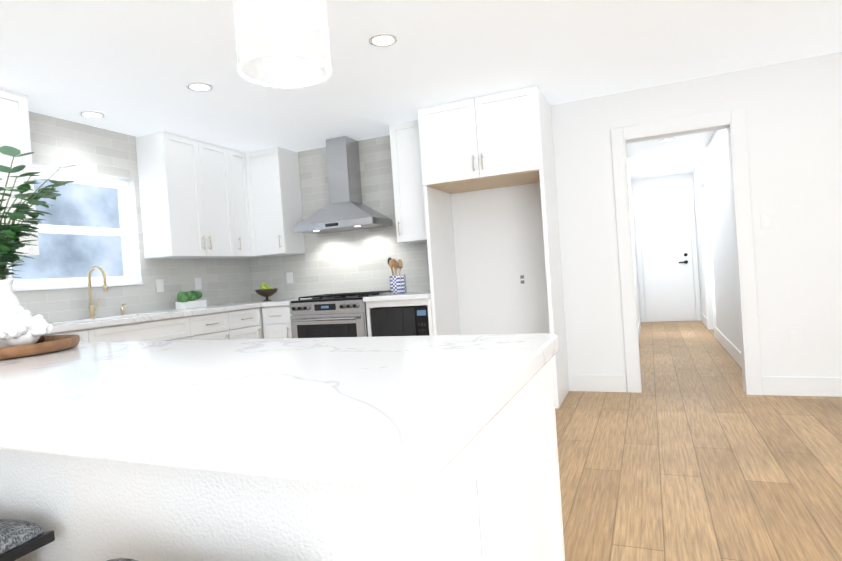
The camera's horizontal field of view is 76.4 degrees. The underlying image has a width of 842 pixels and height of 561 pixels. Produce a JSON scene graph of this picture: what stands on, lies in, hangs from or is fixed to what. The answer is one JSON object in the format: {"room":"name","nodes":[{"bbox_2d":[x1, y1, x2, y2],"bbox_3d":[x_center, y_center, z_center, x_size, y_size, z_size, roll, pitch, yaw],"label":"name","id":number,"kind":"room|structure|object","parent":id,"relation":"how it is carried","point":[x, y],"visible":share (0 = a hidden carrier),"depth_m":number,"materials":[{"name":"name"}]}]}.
{"room":"kitchen","nodes":[
{"label":"kitchen","id":0,"kind":"room"},
{"bbox_2d":[5,111,252,322],"bbox_3d":[-2.670,-0.002,4.163,0.160,2.440,4.011,-4,1,23],"label":"wall","id":1,"kind":"structure","parent":0,"point":[57,143],"depth_m":4.44,"materials":[{"name":"tile"}]},
{"bbox_2d":[0,88,38,257],"bbox_3d":[-2.804,-0.670,3.320,0.326,1.052,0.565,-4,1,23],"label":"upper cabinet","id":2,"kind":"object","parent":1,"relation":"attached to","point":[14,115],"depth_m":3.44,"materials":[{"name":"white wood"}]},
{"bbox_2d":[7,167,142,290],"bbox_3d":[-2.678,-0.391,4.134,0.145,0.902,1.040,-4,1,23],"label":"window","id":3,"kind":"structure","parent":1,"relation":"in","point":[124,232],"depth_m":4.29,"materials":[{"name":"white wood"}]},
{"bbox_2d":[156,279,163,291],"bbox_3d":[-2.320,0.047,4.762,0.008,0.115,0.075,-4,1,23],"label":"light switch","id":4,"kind":"object","parent":1,"relation":"attached to","point":[159,285],"visible":1,"depth_m":4.76,"materials":[{"name":"white plastic"}]},
{"bbox_2d":[135,131,231,258],"bbox_3d":[-2.119,-0.737,4.937,0.326,1.052,0.819,-4,1,23],"label":"upper cabinet","id":5,"kind":"object","parent":1,"relation":"attached to","point":[201,199],"depth_m":4.65,"materials":[{"name":"white wood"}]},
{"bbox_2d":[195,278,201,289],"bbox_3d":[-2.149,0.030,5.167,0.008,0.115,0.075,-4,1,23],"label":"outlet","id":6,"kind":"object","parent":1,"relation":"attached to","point":[198,285],"visible":1,"depth_m":5.16,"materials":[{"name":"white plastic"}]},
{"bbox_2d":[224,147,255,258],"bbox_3d":[-1.921,-0.755,5.342,0.376,1.052,0.320,-4,1,23],"label":"upper cabinet","id":7,"kind":"object","parent":1,"relation":"attached to","point":[235,162],"depth_m":5.29,"materials":[{"name":"white wood"}]},
{"bbox_2d":[250,135,429,300],"bbox_3d":[-0.764,-0.149,5.464,2.340,2.440,0.120,-4,1,23],"label":"tiled wall","id":8,"kind":"structure","parent":0,"point":[353,261],"depth_m":5.38,"materials":[{"name":"tile"}]},
{"bbox_2d":[248,147,304,256],"bbox_3d":[-1.502,-0.786,5.477,0.410,1.052,0.377,-4,1,23],"label":"upper cabinet","id":9,"kind":"object","parent":8,"relation":"attached to","point":[274,188],"depth_m":5.36,"materials":[{"name":"white wood"}]},
{"bbox_2d":[286,272,292,282],"bbox_3d":[-1.390,-0.028,5.664,0.075,0.115,0.008,-4,1,23],"label":"electrical outlet","id":10,"kind":"object","parent":8,"relation":"attached to","point":[289,275],"visible":1,"depth_m":5.66,"materials":[{"name":"white plastic"}]},
{"bbox_2d":[294,136,392,233],"bbox_3d":[-0.773,-0.926,5.139,0.850,0.873,0.419,-4,1,23],"label":"range hood","id":11,"kind":"object","parent":8,"relation":"attached to","point":[346,209],"visible":1,"depth_m":5.09,"materials":[{"name":"silver metal"}]},
{"bbox_2d":[244,117,450,256],"bbox_3d":[-0.762,-0.834,5.165,2.019,1.052,0.370,-4,1,23],"label":"upper cabinets","id":12,"kind":"object","parent":8,"relation":"attached to","point":[272,188],"depth_m":5.31,"materials":[{"name":"white wood"}]},
{"bbox_2d":[0,0,841,179],"bbox_3d":[0.925,-1.509,2.964,8.000,0.100,14.100,-4,1,23],"label":"ceiling","id":13,"kind":"structure","parent":0,"point":[132,67],"depth_m":3.38,"materials":[{"name":"white paint"}]},
{"bbox_2d":[79,111,104,117],"bbox_3d":[-2.452,-1.234,3.993,0.166,0.006,0.166,-4,1,23],"label":"recessed light","id":14,"kind":"object","parent":13,"relation":"in","point":[90,114],"visible":1,"depth_m":3.98,"materials":[{"name":"white plastic"}]},
{"bbox_2d":[186,82,212,91],"bbox_3d":[-1.484,-1.296,3.591,0.166,0.006,0.166,-4,1,23],"label":"recessed light","id":15,"kind":"object","parent":13,"relation":"in","point":[199,86],"visible":1,"depth_m":3.58,"materials":[{"name":"white plastic"}]},
{"bbox_2d":[233,0,331,87],"bbox_3d":[-0.314,-0.891,1.113,0.191,0.914,0.191,-4,1,23],"label":"pendant light","id":16,"kind":"object","parent":13,"relation":"hanging from","point":[301,27],"visible":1,"depth_m":1.05,"materials":[{"name":"white glass"}]},
{"bbox_2d":[369,33,396,46],"bbox_3d":[-0.218,-1.378,3.073,0.166,0.006,0.166,-4,1,23],"label":"recessed light","id":17,"kind":"object","parent":13,"relation":"in","point":[382,40],"visible":1,"depth_m":3.06,"materials":[{"name":"white plastic"}]},
{"bbox_2d":[659,138,674,141],"bbox_3d":[2.859,-1.629,6.215,0.166,0.006,0.166,-4,1,23],"label":"recessed light","id":18,"kind":"object","parent":13,"relation":"in","point":[667,139],"visible":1,"depth_m":6.20,"materials":[{"name":"white plastic"}]},
{"bbox_2d":[627,163,639,322],"bbox_3d":[2.641,-0.402,6.848,0.100,2.440,5.100,-4,1,23],"label":"wall","id":19,"kind":"structure","parent":0,"point":[634,247],"depth_m":8.14,"materials":[{"name":"white paint"}]},
{"bbox_2d":[638,314,640,338],"bbox_3d":[2.772,0.742,6.839,0.015,0.140,5.100,-4,1,23],"label":"baseboard","id":20,"kind":"structure","parent":19,"relation":"attached to","point":[639,324],"depth_m":7.74,"materials":[{"name":"white wood"}]},
{"bbox_2d":[451,52,841,387],"bbox_3d":[2.808,-0.378,3.941,5.440,2.440,0.120,-4,1,23],"label":"wall","id":21,"kind":"structure","parent":0,"point":[793,109],"depth_m":4.21,"materials":[{"name":"white paint"}]},
{"bbox_2d":[389,120,451,244],"bbox_3d":[-0.007,-0.882,4.861,0.390,1.052,0.337,-4,1,23],"label":"upper cabinet","id":22,"kind":"object","parent":21,"relation":"attached to","point":[422,215],"depth_m":4.72,"materials":[{"name":"white wood"}]},
{"bbox_2d":[416,85,555,192],"bbox_3d":[0.555,-1.137,4.466,0.968,0.612,0.607,-4,1,23],"label":"upper cabinet","id":23,"kind":"object","parent":21,"relation":"attached to","point":[497,140],"depth_m":4.20,"materials":[{"name":"white wood"}]},
{"bbox_2d":[518,273,526,285],"bbox_3d":[0.890,-0.009,4.699,0.075,0.115,0.008,-4,1,23],"label":"outlet","id":24,"kind":"object","parent":21,"relation":"attached to","point":[522,279],"visible":1,"depth_m":4.70,"materials":[{"name":"white plastic"}]},
{"bbox_2d":[568,375,626,391],"bbox_3d":[1.474,0.861,4.484,0.460,0.140,0.015,-4,1,23],"label":"baseboard","id":25,"kind":"structure","parent":21,"relation":"attached to","point":[591,383],"depth_m":4.47,"materials":[{"name":"white wood"}]},
{"bbox_2d":[611,108,762,394],"bbox_3d":[2.082,-0.189,4.252,0.950,2.155,0.148,-4,1,23],"label":"door frame","id":26,"kind":"structure","parent":21,"relation":"attached to","point":[733,122],"depth_m":4.12,"materials":[{"name":"white wood"}]},
{"bbox_2d":[762,376,841,396],"bbox_3d":[3.961,0.701,3.424,3.044,0.140,0.015,-4,1,23],"label":"baseboard","id":27,"kind":"structure","parent":21,"relation":"attached to","point":[808,386],"depth_m":3.91,"materials":[{"name":"white wood"}]},
{"bbox_2d":[631,172,700,321],"bbox_3d":[4.122,-0.531,9.040,1.600,2.440,0.100,-4,1,23],"label":"wall","id":28,"kind":"structure","parent":0,"point":[669,186],"depth_m":8.98,"materials":[{"name":"white paint"}]},
{"bbox_2d":[639,200,695,321],"bbox_3d":[4.116,-0.309,8.955,0.760,1.989,0.071,-4,1,23],"label":"hall door","id":29,"kind":"structure","parent":28,"relation":"in","point":[667,261],"depth_m":8.96,"materials":[{"name":"white wood"}]},
{"bbox_2d":[555,321,841,560],"bbox_3d":[1.101,1.025,2.995,8.000,0.100,14.100,-4,1,23],"label":"floor","id":30,"kind":"structure","parent":0,"point":[692,451],"depth_m":2.76,"materials":[{"name":"brown wood"}]},
{"bbox_2d":[0,519,54,560],"bbox_3d":[-1.012,0.819,1.058,0.503,0.647,0.340,-4,1,22],"label":"stool","id":31,"kind":"object","parent":30,"relation":"on","point":[19,539],"visible":1,"depth_m":1.06,"materials":[{"name":"grey fabric"}]},
{"bbox_2d":[56,329,99,342],"bbox_3d":[-2.473,0.775,3.509,0.616,0.880,0.359,-4,1,23],"label":"base cabinet","id":32,"kind":"object","parent":30,"relation":"on","point":[86,335],"depth_m":3.49,"materials":[{"name":"white wood"}]},
{"bbox_2d":[107,558,136,560],"bbox_3d":[-0.362,0.778,0.724,0.503,0.647,0.340,-4,1,25],"label":"stool","id":33,"kind":"object","parent":30,"relation":"on","point":[122,559],"visible":1,"depth_m":0.90,"materials":[{"name":"black wood"}]},
{"bbox_2d":[100,317,199,341],"bbox_3d":[-2.263,0.754,4.005,0.616,0.880,0.959,-4,1,23],"label":"base cabinet","id":34,"kind":"object","parent":30,"relation":"on","point":[176,328],"depth_m":3.98,"materials":[{"name":"white wood"}]},
{"bbox_2d":[48,299,291,332],"bbox_3d":[-2.276,0.294,4.011,0.641,0.040,3.760,-4,1,23],"label":"countertop","id":35,"kind":"structure","parent":34,"relation":"on","point":[127,319],"depth_m":4.05,"materials":[{"name":"white stone"}]},
{"bbox_2d":[88,266,107,318],"bbox_3d":[-2.444,0.085,4.084,0.210,0.396,0.106,-4,1,23],"label":"faucet","id":36,"kind":"object","parent":35,"relation":"on","point":[92,308],"visible":1,"depth_m":4.08,"materials":[{"name":"gold metal"}]},
{"bbox_2d":[121,304,126,314],"bbox_3d":[-2.398,0.232,4.324,0.063,0.090,0.025,-4,1,23],"label":"soap dispenser","id":37,"kind":"object","parent":35,"relation":"on","point":[122,311],"visible":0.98,"depth_m":4.32,"materials":[{"name":"gold metal"}]},
{"bbox_2d":[175,291,206,309],"bbox_3d":[-2.074,0.170,4.818,0.136,0.158,0.286,-4,1,23],"label":"boxwood","id":38,"kind":"object","parent":35,"relation":"on","point":[186,300],"visible":1,"depth_m":4.75,"materials":[{"name":"green plant"}]},
{"bbox_2d":[255,283,277,300],"bbox_3d":[-1.571,0.113,5.447,0.230,0.186,0.230,-4,1,23],"label":"fruit bowl","id":39,"kind":"object","parent":35,"relation":"on","point":[265,290],"visible":1,"depth_m":5.39,"materials":[{"name":"brown wood"}]},
{"bbox_2d":[200,309,235,339],"bbox_3d":[-2.015,0.730,4.590,0.616,0.880,0.549,-4,1,23],"label":"base cabinet","id":40,"kind":"object","parent":30,"relation":"on","point":[213,326],"depth_m":4.55,"materials":[{"name":"white wood"}]},
{"bbox_2d":[236,309,263,338],"bbox_3d":[-1.863,0.715,4.949,0.616,0.880,0.470,-4,1,23],"label":"base cabinet","id":41,"kind":"object","parent":30,"relation":"on","point":[249,323],"depth_m":4.90,"materials":[{"name":"white wood"}]},
{"bbox_2d":[260,305,291,338],"bbox_3d":[-1.199,0.665,5.278,0.342,0.880,0.617,-4,1,23],"label":"base cabinet","id":42,"kind":"object","parent":30,"relation":"on","point":[277,320],"depth_m":5.00,"materials":[{"name":"white wood"}]},
{"bbox_2d":[260,297,316,308],"bbox_3d":[-1.235,0.207,5.261,0.343,0.040,0.642,-4,1,23],"label":"countertop","id":43,"kind":"structure","parent":42,"relation":"on","point":[263,304],"depth_m":5.01,"materials":[{"name":"white stone"}]},
{"bbox_2d":[0,358,564,560],"bbox_3d":[-0.701,0.679,1.320,1.964,0.879,0.700,-4,1,23],"label":"kitchen island","id":44,"kind":"object","parent":30,"relation":"on","point":[491,491],"visible":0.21,"depth_m":0.98,"materials":[{"name":"white"}]},
{"bbox_2d":[0,333,557,487],"bbox_3d":[-0.757,0.222,1.289,2.017,0.040,0.865,-4,1,23],"label":"island countertop","id":45,"kind":"structure","parent":44,"relation":"on","point":[393,411],"depth_m":0.77,"materials":[{"name":"stone"}]},
{"bbox_2d":[0,334,79,359],"bbox_3d":[-1.353,0.219,1.685,0.472,0.036,0.472,-4,1,23],"label":"tray","id":46,"kind":"object","parent":45,"relation":"on","point":[52,343],"visible":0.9,"depth_m":1.61,"materials":[{"name":"brown wood"}]},
{"bbox_2d":[0,306,52,346],"bbox_3d":[-1.229,0.143,1.645,0.170,0.129,0.156,-4,1,23],"label":"decor","id":47,"kind":"object","parent":46,"relation":"on","point":[19,325],"visible":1,"depth_m":1.61,"materials":[{"name":"white"}]},
{"bbox_2d":[0,145,75,347],"bbox_3d":[-1.388,-0.089,1.770,0.488,0.621,0.489,-4,1,23],"label":"vase","id":48,"kind":"object","parent":46,"relation":"on","point":[10,243],"visible":1,"depth_m":1.75,"materials":[{"name":"white ceramic"}]},
{"bbox_2d":[36,336,44,342],"bbox_3d":[-1.350,0.200,1.874,0.052,0.035,0.051,-4,1,23],"label":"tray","id":49,"kind":"object","parent":46,"relation":"on","point":[41,339],"visible":0.29,"depth_m":1.87,"materials":[{"name":"brown wood"}]},
{"bbox_2d":[289,290,390,337],"bbox_3d":[-0.714,0.601,5.009,0.756,0.948,0.696,-4,1,23],"label":"range","id":50,"kind":"object","parent":30,"relation":"on","point":[332,315],"visible":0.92,"depth_m":4.74,"materials":[{"name":"silver metal"}]},
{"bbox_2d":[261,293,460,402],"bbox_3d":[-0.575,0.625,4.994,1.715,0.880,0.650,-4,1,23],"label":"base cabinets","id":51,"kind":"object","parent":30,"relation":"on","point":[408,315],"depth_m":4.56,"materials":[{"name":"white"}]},
{"bbox_2d":[368,301,447,336],"bbox_3d":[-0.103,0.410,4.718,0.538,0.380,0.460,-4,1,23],"label":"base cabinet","id":52,"kind":"object","parent":30,"relation":"on","point":[401,318],"depth_m":4.52,"materials":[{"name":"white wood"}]},
{"bbox_2d":[364,289,455,300],"bbox_3d":[-0.097,0.134,4.776,0.608,0.040,0.642,-4,1,23],"label":"countertop","id":53,"kind":"structure","parent":52,"relation":"on","point":[423,295],"depth_m":4.50,"materials":[{"name":"white stone"}]},
{"bbox_2d":[388,257,406,293],"bbox_3d":[-0.223,-0.050,4.925,0.176,0.337,0.190,-4,1,23],"label":"utensil crock","id":54,"kind":"object","parent":53,"relation":"on","point":[397,284],"visible":1,"depth_m":4.86,"materials":[{"name":"blue ceramic"}]},
{"bbox_2d":[693,129,740,351],"bbox_3d":[3.596,-0.463,6.441,0.100,2.440,5.100,-4,1,23],"label":"wall","id":55,"kind":"structure","parent":0,"point":[713,163],"depth_m":6.10,"materials":[{"name":"white paint"}]},
{"bbox_2d":[700,312,707,327],"bbox_3d":[4.396,0.612,8.303,0.015,0.140,1.130,-4,1,23],"label":"baseboard","id":56,"kind":"structure","parent":55,"relation":"attached to","point":[703,318],"depth_m":8.27,"materials":[{"name":"white wood"}]},
{"bbox_2d":[715,327,741,367],"bbox_3d":[3.219,0.727,5.525,0.015,0.140,3.030,-4,1,23],"label":"baseboard","id":57,"kind":"structure","parent":55,"relation":"attached to","point":[730,348],"depth_m":5.72,"materials":[{"name":"white wood"}]},
{"label":"outside","id":58,"kind":"structure","parent":0,"visible":0},
{"bbox_2d":[12,178,123,279],"bbox_3d":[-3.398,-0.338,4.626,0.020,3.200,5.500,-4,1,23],"label":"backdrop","id":59,"kind":"structure","parent":58,"point":[68,255],"depth_m":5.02,"materials":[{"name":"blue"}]}
]}

